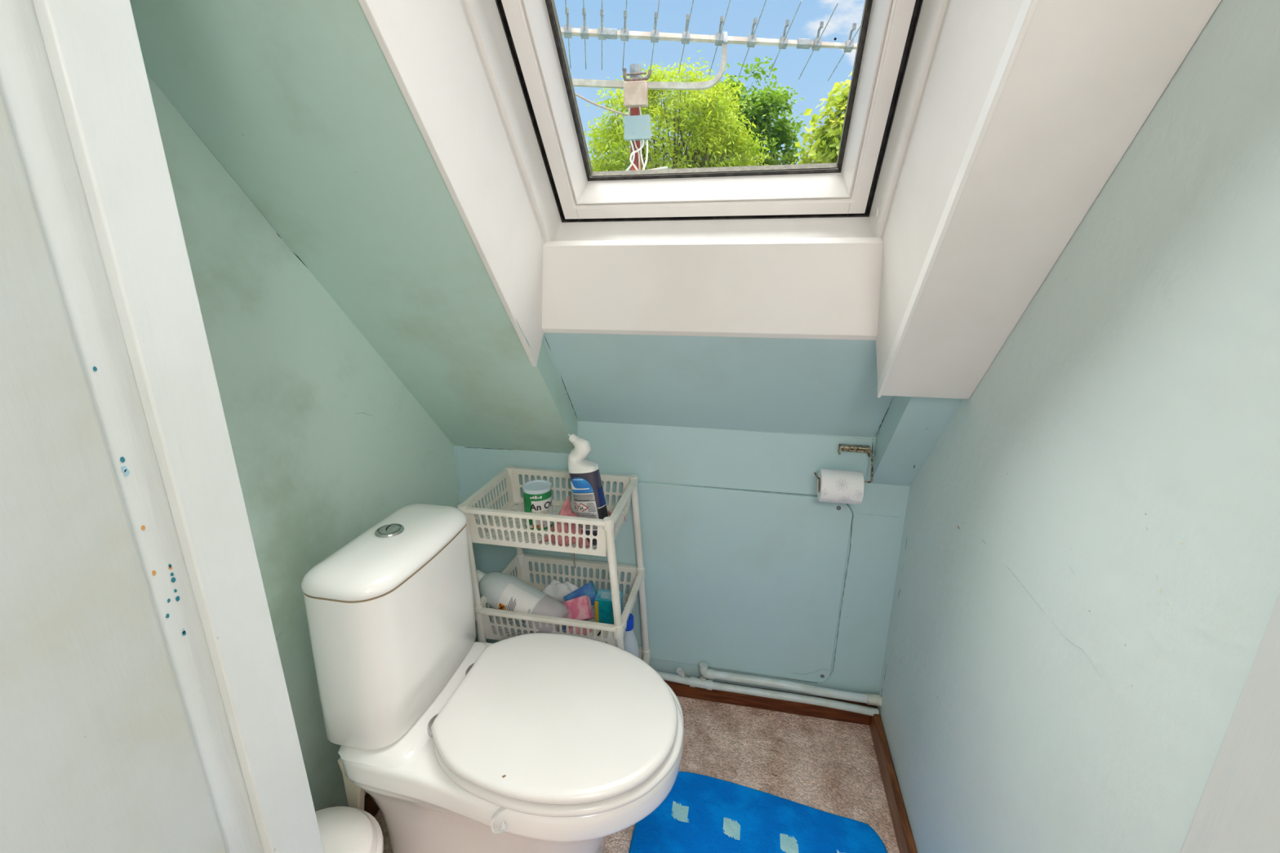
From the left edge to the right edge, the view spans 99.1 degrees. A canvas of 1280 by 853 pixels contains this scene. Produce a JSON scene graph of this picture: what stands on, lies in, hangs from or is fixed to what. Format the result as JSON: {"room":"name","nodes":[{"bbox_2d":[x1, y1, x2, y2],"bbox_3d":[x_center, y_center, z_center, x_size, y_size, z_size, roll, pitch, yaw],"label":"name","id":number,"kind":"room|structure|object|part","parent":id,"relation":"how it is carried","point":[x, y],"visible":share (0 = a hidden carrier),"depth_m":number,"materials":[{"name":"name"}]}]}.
{"room":"bathroom","nodes":[
{"label":"bathroom","id":0,"kind":"room"},
{"bbox_2d":[146,74,460,811],"bbox_3d":[-0.661,-0.154,1.045,0.061,2.200,0.942,3,17,11],"label":"wall","id":1,"kind":"structure","parent":0,"point":[328,442],"depth_m":1.03,"materials":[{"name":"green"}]},
{"bbox_2d":[337,757,364,810],"bbox_3d":[-0.568,0.803,1.109,0.062,0.329,0.020,3,17,11],"label":"pipe","id":2,"kind":"object","parent":1,"relation":"attached to","point":[355,794],"depth_m":1.07,"materials":[{"name":"beige plastic"}]},
{"bbox_2d":[364,792,379,817],"bbox_3d":[-0.624,0.876,1.333,0.018,0.062,0.916,3,17,11],"label":"baseboard","id":3,"kind":"structure","parent":1,"relation":"attached to","point":[370,806],"depth_m":1.27,"materials":[{"name":"brown wood"}]},
{"bbox_2d":[129,0,577,453],"bbox_3d":[-0.472,-0.519,0.925,0.439,1.486,1.354,3,17,11],"label":"ceiling","id":4,"kind":"structure","parent":0,"point":[301,103],"depth_m":0.86,"materials":[{"name":"teal paint"}]},
{"bbox_2d":[373,696,899,852],"bbox_3d":[-0.196,1.300,0.156,2.500,0.080,3.284,3,17,11],"label":"floor","id":5,"kind":"structure","parent":0,"point":[832,766],"depth_m":1.43,"materials":[{"name":"carpet"}]},
{"bbox_2d":[315,806,383,852],"bbox_3d":[-0.560,0.863,0.971,0.215,0.293,0.215,3,17,11],"label":"pedal bin","id":6,"kind":"object","parent":5,"relation":"on","point":[343,829],"visible":0.55,"depth_m":0.97,"materials":[{"name":"white plastic"}]},
{"bbox_2d":[301,503,684,852],"bbox_3d":[-0.242,0.583,1.096,0.663,0.756,0.412,3,17,11],"label":"toilet","id":7,"kind":"object","parent":5,"relation":"on","point":[580,740],"visible":1,"depth_m":0.98,"materials":[{"name":"white ceramic"}]},
{"bbox_3d":[-0.476,0.224,1.059,0.178,0.034,0.342,3,17,11],"label":"cistern lid","id":8,"kind":"part","parent":7,"relation":"part of","materials":[{"name":"white ceramic"}]},
{"bbox_2d":[490,807,507,834],"bbox_3d":[-0.228,0.644,0.890,0.032,0.042,0.032,-3,17,-9],"label":"hook","id":9,"kind":"object","parent":7,"relation":"attached to","point":[504,828],"visible":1,"depth_m":0.89,"materials":[{"name":"white plastic"}]},
{"bbox_3d":[-0.149,0.539,1.057,0.448,0.019,0.394,3,17,11],"label":"seat lid","id":10,"kind":"part","parent":7,"relation":"part of","materials":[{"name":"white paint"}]},
{"bbox_3d":[-0.138,0.563,1.060,0.448,0.018,0.399,3,17,11],"label":"seat","id":11,"kind":"part","parent":7,"relation":"part of","materials":[{"name":"white paint"}]},
{"bbox_2d":[457,465,650,664],"bbox_3d":[-0.200,0.498,1.467,0.416,0.706,0.285,3,17,11],"label":"storage rack","id":12,"kind":"object","parent":5,"relation":"on","point":[608,527],"visible":0.52,"depth_m":1.36,"materials":[{"name":"white plastic"}]},
{"bbox_3d":[-0.411,0.320,1.321,0.031,0.270,0.019,3,17,11],"label":"post","id":13,"kind":"part","parent":12,"relation":"part of","materials":[{"name":"white plastic"}]},
{"bbox_3d":[-0.399,0.581,1.397,0.029,0.269,0.019,3,17,11],"label":"post","id":14,"kind":"part","parent":12,"relation":"part of","materials":[{"name":"white plastic"}]},
{"bbox_3d":[-0.358,0.247,1.564,0.031,0.270,0.019,3,17,11],"label":"post","id":15,"kind":"part","parent":12,"relation":"part of","materials":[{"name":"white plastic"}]},
{"bbox_2d":[476,569,568,633],"bbox_3d":[-0.318,0.459,1.415,0.278,0.135,0.094,7,18,22],"label":"bottle","id":16,"kind":"object","parent":12,"relation":"in","point":[502,591],"visible":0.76,"depth_m":1.38,"materials":[{"name":"white plastic"}]},
{"bbox_2d":[522,480,553,530],"bbox_3d":[-0.257,0.200,1.379,0.072,0.112,0.072,3,17,11],"label":"can","id":17,"kind":"object","parent":12,"relation":"on","point":[537,494],"visible":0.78,"depth_m":1.35,"materials":[{"name":"white"}]},
{"bbox_3d":[-0.257,0.151,1.364,0.072,0.009,0.072,3,17,11],"label":"lid","id":18,"kind":"part","parent":17,"relation":"part of","materials":[{"name":"white plastic"}]},
{"bbox_2d":[457,465,638,556],"bbox_3d":[-0.217,0.208,1.384,0.381,0.102,0.285,3,17,11],"label":"basket","id":19,"kind":"object","parent":12,"relation":"on","point":[608,527],"depth_m":1.31,"materials":[{"name":"white plastic"}]},
{"bbox_2d":[474,553,644,646],"bbox_3d":[-0.202,0.469,1.458,0.388,0.102,0.285,3,17,11],"label":"basket","id":20,"kind":"object","parent":12,"relation":"on","point":[486,628],"depth_m":1.42,"materials":[{"name":"white plastic"}]},
{"bbox_2d":[542,579,578,604],"bbox_3d":[-0.224,0.463,1.546,0.131,0.056,0.061,3,17,11],"label":"tissue","id":21,"kind":"object","parent":12,"relation":"in","point":[556,589],"visible":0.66,"depth_m":1.53,"materials":[{"name":"white paper"}]},
{"bbox_2d":[537,495,590,547],"bbox_3d":[-0.175,0.225,1.299,0.130,0.109,0.058,3,17,11],"label":"cleaning cloth","id":22,"kind":"object","parent":12,"relation":"in","point":[566,510],"visible":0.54,"depth_m":1.30,"materials":[{"name":"fabric"}]},
{"bbox_2d":[571,553,575,568],"bbox_3d":[-0.162,0.318,1.324,0.011,0.056,0.008,3,17,11],"label":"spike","id":23,"kind":"object","parent":12,"relation":"in","point":[572,554],"visible":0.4,"depth_m":1.32,"materials":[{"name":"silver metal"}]},
{"bbox_2d":[564,626,591,635],"bbox_3d":[-0.155,0.519,1.387,0.069,0.043,0.034,-1,17,-4],"label":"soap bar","id":24,"kind":"object","parent":12,"relation":"in","point":[571,628],"visible":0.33,"depth_m":1.37,"materials":[{"name":"pink"}]},
{"bbox_2d":[563,581,597,605],"bbox_3d":[-0.155,0.464,1.471,0.103,0.097,0.063,-3,17,-8],"label":"cleaning cloth","id":25,"kind":"object","parent":12,"relation":"in","point":[589,589],"visible":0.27,"depth_m":1.45,"materials":[{"name":"blue fabric"}]},
{"bbox_2d":[567,433,608,545],"bbox_3d":[-0.119,0.151,1.280,0.114,0.266,0.050,9,19,29],"label":"bottle","id":26,"kind":"object","parent":12,"relation":"in","point":[587,488],"visible":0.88,"depth_m":1.26,"materials":[{"name":"plastic"}]},
{"bbox_2d":[531,632,650,663],"bbox_3d":[-0.188,0.730,1.533,0.394,0.102,0.285,3,17,11],"label":"basket","id":27,"kind":"object","parent":12,"relation":"on","point":[644,652],"depth_m":1.60,"materials":[{"name":"white plastic"}]},
{"bbox_2d":[589,629,608,643],"bbox_3d":[-0.099,0.529,1.374,0.058,0.031,0.049,9,19,29],"label":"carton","id":28,"kind":"object","parent":12,"relation":"in","point":[598,632],"visible":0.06,"depth_m":1.37,"materials":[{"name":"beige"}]},
{"bbox_2d":[594,589,622,624],"bbox_3d":[-0.082,0.482,1.457,0.066,0.072,0.051,2,17,9],"label":"carton","id":29,"kind":"object","parent":12,"relation":"in","point":[603,602],"visible":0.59,"depth_m":1.44,"materials":[{"name":"teal cardboard"}]},
{"bbox_3d":[-0.061,0.340,1.252,0.038,0.270,0.019,3,17,11],"label":"post","id":30,"kind":"part","parent":12,"relation":"part of","materials":[{"name":"white plastic"}]},
{"bbox_3d":[-0.043,0.601,1.326,0.035,0.269,0.019,3,17,11],"label":"post","id":31,"kind":"part","parent":12,"relation":"part of","materials":[{"name":"white plastic"}]},
{"bbox_2d":[623,613,639,657],"bbox_3d":[-0.033,0.641,1.484,0.062,0.292,0.062,3,17,11],"label":"bottle","id":32,"kind":"object","parent":12,"relation":"in","point":[630,643],"visible":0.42,"depth_m":1.44,"materials":[{"name":"grey plastic"}]},
{"bbox_3d":[-0.008,0.267,1.494,0.038,0.270,0.019,3,17,11],"label":"post","id":33,"kind":"part","parent":12,"relation":"part of","materials":[{"name":"white plastic"}]},
{"bbox_3d":[0.009,0.528,1.568,0.035,0.269,0.019,3,17,11],"label":"post","id":34,"kind":"part","parent":12,"relation":"part of","materials":[{"name":"white plastic"}]},
{"bbox_3d":[-0.187,0.519,1.422,0.062,0.021,0.070,3,17,11],"label":"packet","id":35,"kind":"object","parent":12,"relation":"in","visible":0},
{"bbox_2d":[564,595,593,620],"bbox_3d":[-0.159,0.475,1.413,0.080,0.079,0.062,3,17,11],"label":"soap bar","id":36,"kind":"object","parent":35,"relation":"on","point":[580,608],"visible":0.73,"depth_m":1.40,"materials":[{"name":"pink"}]},
{"bbox_2d":[628,771,887,852],"bbox_3d":[0.239,1.003,0.973,0.648,0.019,0.772,5,17,15],"label":"bath mat","id":37,"kind":"object","parent":5,"relation":"on","point":[700,814],"visible":0.89,"depth_m":1.25,"materials":[{"name":"blue fabric"}]},
{"bbox_2d":[453,421,909,701],"bbox_3d":[0.070,0.381,1.573,1.347,0.870,0.062,3,17,11],"label":"wall","id":38,"kind":"structure","parent":0,"point":[772,462],"depth_m":1.45,"materials":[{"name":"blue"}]},
{"bbox_2d":[524,474,852,682],"bbox_3d":[0.105,0.428,1.544,0.890,0.572,0.008,3,17,11],"label":"access panel","id":39,"kind":"object","parent":38,"relation":"attached to","point":[746,581],"visible":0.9,"depth_m":1.50,"materials":[{"name":"blue paint"}]},
{"bbox_2d":[656,671,879,715],"bbox_3d":[0.348,0.761,1.559,0.629,0.042,0.028,3,17,11],"label":"pipe","id":40,"kind":"object","parent":38,"relation":"attached to","point":[693,682],"visible":0.86,"depth_m":1.55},
{"bbox_2d":[675,666,684,677],"bbox_3d":[0.118,0.718,1.591,0.028,0.031,0.018,-5,17,-16],"label":"spigot","id":41,"kind":"object","parent":40,"relation":"on","point":[679,671],"visible":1,"depth_m":1.58,"materials":[{"name":"white plastic"}]},
{"bbox_2d":[663,680,877,725],"bbox_3d":[0.063,0.778,1.653,1.227,0.062,0.018,3,17,11],"label":"baseboard","id":42,"kind":"structure","parent":38,"relation":"attached to","point":[680,690],"depth_m":1.58,"materials":[{"name":"brown wood"}]},
{"bbox_2d":[698,662,881,706],"bbox_3d":[0.416,0.729,1.544,0.498,0.050,0.029,3,17,11],"label":"pipe","id":43,"kind":"object","parent":38,"relation":"attached to","point":[874,700],"visible":1,"depth_m":1.53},
{"bbox_2d":[866,693,881,706],"bbox_3d":[0.643,0.752,1.501,0.036,0.029,0.029,3,17,11],"label":"pipe fitting","id":44,"kind":"object","parent":43,"relation":"attached to","point":[874,700],"depth_m":1.49,"materials":[{"name":"white plastic"}]},
{"bbox_2d":[813,444,873,483],"bbox_3d":[0.494,0.088,1.330,0.137,0.075,0.060,3,17,11],"label":"toilet roll holder","id":45,"kind":"object","parent":38,"relation":"attached to","point":[842,447],"visible":0.92,"depth_m":1.33,"materials":[{"name":"silver metal"}]},
{"bbox_2d":[817,468,863,505],"bbox_3d":[0.487,0.146,1.320,0.107,0.080,0.080,3,17,11],"label":"toilet roll","id":46,"kind":"object","parent":45,"relation":"on","point":[841,486],"visible":1,"depth_m":1.29,"materials":[{"name":"white paper"}]},
{"bbox_2d":[542,332,893,437],"bbox_3d":[0.274,0.080,1.782,0.762,1.373,1.188,3,17,11],"label":"ceiling","id":47,"kind":"structure","parent":0,"point":[807,386],"depth_m":1.24,"materials":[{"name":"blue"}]},
{"bbox_2d":[357,0,546,366],"bbox_3d":[-0.282,-0.521,0.721,0.039,1.012,0.894,3,17,11],"label":"trim","id":48,"kind":"structure","parent":47,"relation":"attached to","point":[432,50],"depth_m":0.83,"materials":[{"name":"white paint"}]},
{"bbox_2d":[464,0,947,240],"bbox_3d":[0.071,-0.685,0.700,0.684,0.861,0.778,3,17,11],"label":"window","id":49,"kind":"structure","parent":47,"relation":"attached to","point":[851,196],"depth_m":1.00,"materials":[{"name":"white plastic"}]},
{"bbox_2d":[542,237,883,340],"bbox_3d":[0.131,-0.271,1.076,0.713,0.187,0.023,3,17,11],"label":"trim","id":50,"kind":"structure","parent":47,"relation":"attached to","point":[826,288],"depth_m":1.07,"materials":[{"name":"white paint"}]},
{"bbox_2d":[870,395,963,486],"bbox_3d":[0.558,-0.449,0.724,0.152,1.512,1.379,3,17,11],"label":"ceiling","id":51,"kind":"structure","parent":0,"point":[911,427],"depth_m":1.18,"materials":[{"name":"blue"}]},
{"bbox_2d":[877,0,1279,852],"bbox_3d":[0.557,-0.026,0.608,0.062,2.200,1.341,3,17,11],"label":"wall","id":52,"kind":"structure","parent":0,"point":[1086,590],"depth_m":0.59,"materials":[{"name":"teal paint"}]},
{"bbox_2d":[0,0,1279,852],"bbox_3d":[-0.016,0.162,0.297,0.930,2.020,0.420,3,17,11],"label":"door frame","id":53,"kind":"structure","parent":52,"relation":"in","point":[145,707],"depth_m":0.44,"materials":[{"name":"white wood"}]},
{"bbox_2d":[869,707,917,852],"bbox_3d":[0.562,0.938,1.105,0.018,0.068,0.896,3,17,11],"label":"baseboard","id":54,"kind":"structure","parent":52,"relation":"attached to","point":[904,838],"depth_m":1.30,"materials":[{"name":"brown wood"}]},
{"bbox_2d":[875,0,1022,383],"bbox_3d":[0.381,-0.468,0.585,0.033,1.038,0.910,3,17,11],"label":"trim","id":55,"kind":"structure","parent":52,"relation":"attached to","point":[973,36],"depth_m":0.73,"materials":[{"name":"white paint"}]},
{"bbox_2d":[877,0,1038,397],"bbox_3d":[0.369,-0.414,0.503,0.006,0.995,0.868,3,17,11],"label":"trim","id":56,"kind":"structure","parent":55,"relation":"attached to","point":[1027,9],"depth_m":0.65,"materials":[{"name":"white paint"}]},
{"bbox_2d":[881,0,1221,399],"bbox_3d":[0.450,-0.439,0.495,0.152,1.038,0.896,3,17,11],"label":"trim","id":57,"kind":"structure","parent":52,"relation":"attached to","point":[1084,77],"depth_m":0.64,"materials":[{"name":"white paint"}]},
{"label":"outside","id":58,"kind":"structure","parent":0,"visible":0},
{"bbox_3d":[6.371,-4.184,30.735,80.000,0.100,57.400,3,17,11],"label":"ground","id":59,"kind":"structure","parent":58,"visible":0},
{"bbox_2d":[583,49,773,175],"bbox_3d":[0.614,-3.170,12.069,4.269,8.673,3.755,3,17,11],"label":"tree","id":60,"kind":"object","parent":59,"relation":"on","point":[693,101],"visible":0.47,"depth_m":10.60,"materials":[{"name":"green plant"}]},
{"bbox_2d":[693,56,808,166],"bbox_3d":[2.413,-3.842,13.474,2.874,9.157,2.700,-1,17,-3],"label":"tree","id":61,"kind":"object","parent":59,"relation":"on","point":[774,101],"visible":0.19,"depth_m":12.01,"materials":[{"name":"green plant"}]},
{"bbox_2d":[791,68,856,164],"bbox_3d":[4.440,-2.656,11.115,3.286,8.224,3.260,3,17,11],"label":"tree","id":62,"kind":"object","parent":59,"relation":"on","point":[825,148],"visible":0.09,"depth_m":9.87,"materials":[{"name":"green plant"}]},
{"bbox_3d":[-0.272,0.147,2.126,0.435,0.891,0.802,3,17,11],"label":"ceiling","id":63,"kind":"structure","parent":0,"visible":0},
{"bbox_2d":[550,0,860,170],"bbox_3d":[0.214,-0.547,2.010,1.082,1.659,0.311,-1,17,-4],"label":"tv aerial","id":64,"kind":"object","parent":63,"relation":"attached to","point":[637,126],"visible":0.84,"depth_m":1.82,"materials":[{"name":"metal"}]},
{"bbox_3d":[0.016,-1.215,1.851,0.548,0.135,0.029,2,17,6],"label":"support arm","id":65,"kind":"part","parent":64,"relation":"part of","materials":[{"name":"metal"}]},
{"bbox_3d":[0.011,-0.928,1.985,0.179,0.029,0.009,3,17,11],"label":"stay rod","id":66,"kind":"part","parent":64,"relation":"part of","materials":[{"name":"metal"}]}
]}

